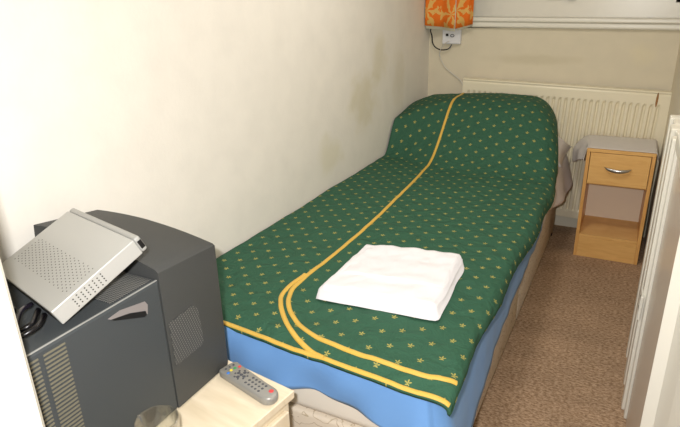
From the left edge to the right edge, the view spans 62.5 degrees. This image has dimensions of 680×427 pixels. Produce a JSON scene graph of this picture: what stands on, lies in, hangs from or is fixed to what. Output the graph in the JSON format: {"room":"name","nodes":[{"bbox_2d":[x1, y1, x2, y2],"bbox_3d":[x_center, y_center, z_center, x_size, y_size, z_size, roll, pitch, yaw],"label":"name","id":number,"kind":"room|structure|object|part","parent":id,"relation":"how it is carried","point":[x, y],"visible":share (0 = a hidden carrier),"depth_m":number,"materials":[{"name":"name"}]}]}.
{"room":"hotel room","nodes":[
{"label":"hotel room","id":0,"kind":"room"},
{"bbox_2d":[0,0,429,262],"bbox_3d":[-0.471,-0.475,1.949,0.100,2.450,5.100,9,23,26],"label":"wall","id":1,"kind":"structure","parent":0,"point":[215,122],"depth_m":1.87,"materials":[{"name":"beige paint"}]},
{"bbox_2d":[0,259,44,426],"bbox_3d":[-0.735,-0.032,0.807,0.556,2.450,0.120,9,23,26],"label":"trim","id":2,"kind":"structure","parent":1,"relation":"attached to","point":[19,403],"depth_m":0.80,"materials":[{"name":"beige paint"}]},
{"bbox_2d":[428,26,679,224],"bbox_3d":[1.329,-1.150,3.588,1.475,2.450,0.300,9,23,26],"label":"wall","id":3,"kind":"structure","parent":0,"point":[635,59],"depth_m":3.46,"materials":[{"name":"beige paint"}]},
{"bbox_2d":[425,0,473,30],"bbox_3d":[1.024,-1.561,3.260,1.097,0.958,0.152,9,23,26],"label":"curtain","id":4,"kind":"object","parent":3,"relation":"hanging from","point":[449,15],"visible":1,"depth_m":3.58,"materials":[{"name":"orange patterned fabric"}]},
{"bbox_2d":[442,28,461,43],"bbox_3d":[0.739,-1.172,3.700,0.124,0.100,0.041,9,23,26],"label":"wall socket","id":5,"kind":"object","parent":3,"relation":"attached to","point":[454,37],"visible":0.77,"depth_m":3.69,"materials":[{"name":"white plastic"}]},
{"bbox_2d":[430,29,451,50],"bbox_3d":[0.673,-1.160,3.739,0.161,0.138,0.026,9,23,26],"label":"cable","id":6,"kind":"object","parent":5,"relation":"attached to","point":[430,29],"visible":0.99,"depth_m":3.75,"materials":[{"name":"black plastic"}]},
{"bbox_2d":[439,41,462,85],"bbox_3d":[0.750,-0.911,3.785,0.183,0.493,0.044,9,23,26],"label":"cable","id":7,"kind":"object","parent":5,"relation":"hanging from","point":[447,41],"visible":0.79,"depth_m":3.78,"materials":[{"name":"grey plastic"}]},
{"bbox_2d":[462,77,671,228],"bbox_3d":[1.358,-0.349,3.617,1.218,0.957,0.135,11,24,25],"label":"radiator","id":8,"kind":"object","parent":3,"relation":"attached to","point":[580,111],"visible":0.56,"depth_m":3.40,"materials":[{"name":"metal"}]},
{"bbox_2d":[471,0,679,30],"bbox_3d":[1.306,-1.569,3.347,1.425,0.894,0.245,9,23,26],"label":"window","id":9,"kind":"structure","parent":3,"relation":"in","point":[557,14],"depth_m":3.40,"materials":[{"name":"beige paint"}]},
{"bbox_3d":[1.406,-1.163,3.415,1.190,0.062,0.184,10,24,25],"label":"sill","id":10,"kind":"part","parent":9,"relation":"part of","materials":[{"name":"beige paint"}]},
{"bbox_2d":[554,215,646,236],"bbox_3d":[1.285,0.006,3.878,1.474,0.085,0.020,9,23,26],"label":"baseboard","id":11,"kind":"structure","parent":3,"relation":"attached to","point":[559,220],"depth_m":3.75,"materials":[{"name":"beige paint"}]},
{"bbox_2d":[473,225,643,426],"bbox_3d":[0.627,0.886,1.881,2.500,0.100,5.100,9,23,26],"label":"floor","id":12,"kind":"structure","parent":0,"point":[562,363],"depth_m":2.48,"materials":[{"name":"brown carpet"}]},
{"bbox_2d":[156,360,293,426],"bbox_3d":[-0.463,0.729,1.438,0.570,0.565,0.500,13,25,33],"label":"side table","id":13,"kind":"object","parent":12,"relation":"on","point":[218,403],"visible":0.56,"depth_m":1.34,"materials":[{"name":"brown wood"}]},
{"bbox_2d":[7,210,227,426],"bbox_3d":[-0.595,0.267,1.286,0.402,0.413,0.527,9,23,26],"label":"television","id":14,"kind":"object","parent":13,"relation":"on","point":[154,335],"visible":0.73,"depth_m":1.20,"materials":[{"name":"grey plastic"}]},
{"bbox_2d":[16,302,33,325],"bbox_3d":[-0.640,0.189,1.043,0.240,0.025,0.112,9,23,26],"label":"cable","id":15,"kind":"object","parent":14,"relation":"on","point":[22,309],"visible":0.37,"depth_m":1.04,"materials":[{"name":"black plastic"}]},
{"bbox_2d":[19,308,40,332],"bbox_3d":[-0.666,0.191,1.045,0.246,0.020,0.076,4,22,14],"label":"cable","id":16,"kind":"object","parent":14,"relation":"on","point":[32,322],"visible":0.67,"depth_m":1.00,"materials":[{"name":"black plastic"}]},
{"bbox_2d":[21,312,46,338],"bbox_3d":[-0.623,0.193,1.030,0.207,0.024,0.088,9,23,26],"label":"cable","id":17,"kind":"object","parent":14,"relation":"on","point":[39,323],"visible":0.65,"depth_m":0.98,"materials":[{"name":"black plastic"}]},
{"bbox_2d":[2,208,146,323],"bbox_3d":[-0.562,0.095,1.159,0.309,0.128,0.200,17,28,40],"label":"box","id":18,"kind":"object","parent":14,"relation":"on","point":[62,268],"visible":1,"depth_m":1.11,"materials":[{"name":"silver metal"}]},
{"bbox_3d":[-0.623,0.161,1.110,0.265,0.024,0.002,15,51,41],"label":"panel","id":19,"kind":"part","parent":18,"relation":"part of","materials":[{"name":"silver metal"}]},
{"bbox_3d":[-0.467,0.195,1.071,0.004,0.002,0.317,9,23,26],"label":"edge trim","id":20,"kind":"part","parent":14,"relation":"part of","materials":[{"name":"grey"}]},
{"bbox_2d":[92,272,150,303],"bbox_3d":[-0.594,0.135,1.237,0.368,0.001,0.110,9,23,26],"label":"vent","id":21,"kind":"object","parent":14,"relation":"attached to","point":[126,287],"depth_m":1.17,"materials":[{"name":"plastic"}]},
{"bbox_2d":[169,306,203,365],"bbox_3d":[-0.358,0.281,1.313,0.002,0.119,0.100,9,23,26],"label":"grille","id":22,"kind":"object","parent":14,"relation":"attached to","point":[186,323],"depth_m":1.31,"materials":[{"name":"plastic"}]},
{"bbox_2d":[134,405,179,426],"bbox_3d":[-0.377,0.475,1.143,0.087,0.115,0.116,9,23,26],"label":"glass mug","id":23,"kind":"object","parent":13,"relation":"on","point":[177,423],"visible":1,"depth_m":1.14,"materials":[{"name":"clear glass"}]},
{"bbox_2d":[219,362,277,404],"bbox_3d":[-0.226,0.423,1.398,0.194,0.023,0.057,17,28,40],"label":"remote control","id":24,"kind":"object","parent":13,"relation":"on","point":[234,373],"visible":1,"depth_m":1.38,"materials":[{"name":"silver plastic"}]},
{"bbox_3d":[-0.257,0.624,1.242,0.014,0.150,0.445,13,25,33],"label":"drawer","id":25,"kind":"part","parent":13,"relation":"part of","materials":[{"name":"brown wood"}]},
{"bbox_2d":[288,207,555,426],"bbox_3d":[0.410,0.212,2.735,0.936,0.560,2.545,9,23,26],"label":"bed","id":26,"kind":"object","parent":12,"relation":"on","point":[308,407],"visible":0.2,"depth_m":1.65,"materials":[{"name":"beige"}]},
{"bbox_3d":[0.403,0.050,2.675,0.930,0.213,2.545,9,23,26],"label":"mattress","id":27,"kind":"part","parent":26,"relation":"part of","materials":[{"name":"beige"}]},
{"bbox_2d":[224,222,542,426],"bbox_3d":[0.231,0.263,2.302,1.028,0.352,1.799,9,23,26],"label":"sheet","id":28,"kind":"object","parent":26,"relation":"on","point":[383,406],"visible":0.41,"depth_m":1.57,"materials":[{"name":"blue fabric"}]},
{"bbox_2d":[216,93,557,416],"bbox_3d":[0.409,-0.169,2.554,1.004,0.394,2.582,9,23,26],"label":"quilt","id":29,"kind":"object","parent":26,"relation":"on","point":[473,176],"visible":0.9,"depth_m":2.19,"materials":[{"name":"green fabric"}]},
{"bbox_2d":[316,244,463,320],"bbox_3d":[0.186,0.200,1.829,0.390,0.060,0.404,9,23,26],"label":"towel","id":30,"kind":"object","parent":29,"relation":"on","point":[420,283],"visible":1,"depth_m":1.75,"materials":[{"name":"white fabric"}]},
{"bbox_2d":[542,154,572,225],"bbox_3d":[1.042,-0.189,3.257,0.530,0.235,0.860,9,23,26],"label":"sheet","id":31,"kind":"object","parent":26,"relation":"on","point":[564,183],"visible":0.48,"depth_m":3.27,"materials":[{"name":"white fabric"}]},
{"bbox_2d":[558,136,570,166],"bbox_3d":[0.868,-0.473,3.423,0.990,0.185,0.490,9,23,26],"label":"pillow","id":32,"kind":"object","parent":26,"relation":"on","point":[563,147],"visible":0.06,"depth_m":3.25,"materials":[{"name":"white fabric"}]},
{"bbox_2d":[573,148,656,264],"bbox_3d":[1.613,-0.085,3.297,0.342,0.654,0.370,9,23,26],"label":"nightstand","id":33,"kind":"object","parent":12,"relation":"on","point":[615,182],"visible":0.91,"depth_m":3.26,"materials":[{"name":"brown wood"}]},
{"bbox_3d":[1.476,-0.104,3.383,0.018,0.636,0.340,9,23,26],"label":"panel","id":34,"kind":"part","parent":33,"relation":"part of","materials":[{"name":"brown wood"}]},
{"bbox_2d":[579,215,637,243],"bbox_3d":[1.624,0.092,3.378,0.305,0.015,0.330,9,23,26],"label":"shelf","id":35,"kind":"object","parent":33,"relation":"attached to","point":[608,229],"depth_m":3.35,"materials":[{"name":"brown wood"}]},
{"bbox_3d":[1.696,-0.136,3.451,0.305,0.635,0.005,9,23,26],"label":"panel","id":36,"kind":"part","parent":33,"relation":"part of","materials":[{"name":"beige wood"}]},
{"bbox_2d":[572,135,657,161],"bbox_3d":[1.576,-0.330,3.239,0.451,0.164,0.330,9,23,26],"label":"cloth","id":37,"kind":"object","parent":33,"relation":"on","point":[589,141],"visible":0.97,"depth_m":3.22,"materials":[{"name":"white fabric"}]},
{"bbox_3d":[1.620,-0.206,3.272,0.305,0.007,0.314,9,23,26],"label":"drawer","id":38,"kind":"part","parent":33,"relation":"part of","materials":[{"name":"brown wood"}]},
{"bbox_3d":[1.527,-0.234,3.081,0.136,0.026,0.034,9,23,26],"label":"handle","id":39,"kind":"part","parent":33,"relation":"part of","materials":[{"name":"silver metal"}]},
{"bbox_3d":[1.540,-0.240,3.099,0.300,0.178,0.016,9,23,26],"label":"drawer","id":40,"kind":"part","parent":33,"relation":"part of","materials":[{"name":"brown wood"}]},
{"bbox_3d":[1.611,-0.387,3.196,0.342,0.018,0.340,9,23,26],"label":"panel","id":41,"kind":"part","parent":33,"relation":"part of","materials":[{"name":"brown wood"}]},
{"bbox_3d":[1.764,-0.058,3.242,0.018,0.636,0.340,9,23,26],"label":"panel","id":42,"kind":"part","parent":33,"relation":"part of","materials":[{"name":"brown wood"}]},
{"bbox_2d":[644,46,679,251],"bbox_3d":[1.317,-0.208,1.123,0.925,2.450,5.000,9,23,26],"label":"wall","id":43,"kind":"structure","parent":0,"point":[674,108],"depth_m":3.11,"materials":[{"name":"beige paint"}]},
{"bbox_2d":[621,115,679,426],"bbox_3d":[0.995,0.293,1.768,0.072,1.070,1.160,9,23,26],"label":"door","id":44,"kind":"structure","parent":43,"relation":"in","point":[663,236],"depth_m":1.78,"materials":[{"name":"white wood"}]},
{"bbox_2d":[640,237,679,426],"bbox_3d":[0.812,-0.112,0.909,0.359,2.450,0.280,9,23,26],"label":"trim","id":45,"kind":"structure","parent":43,"relation":"attached to","point":[662,402],"depth_m":1.25,"materials":[{"name":"beige paint"}]}
]}

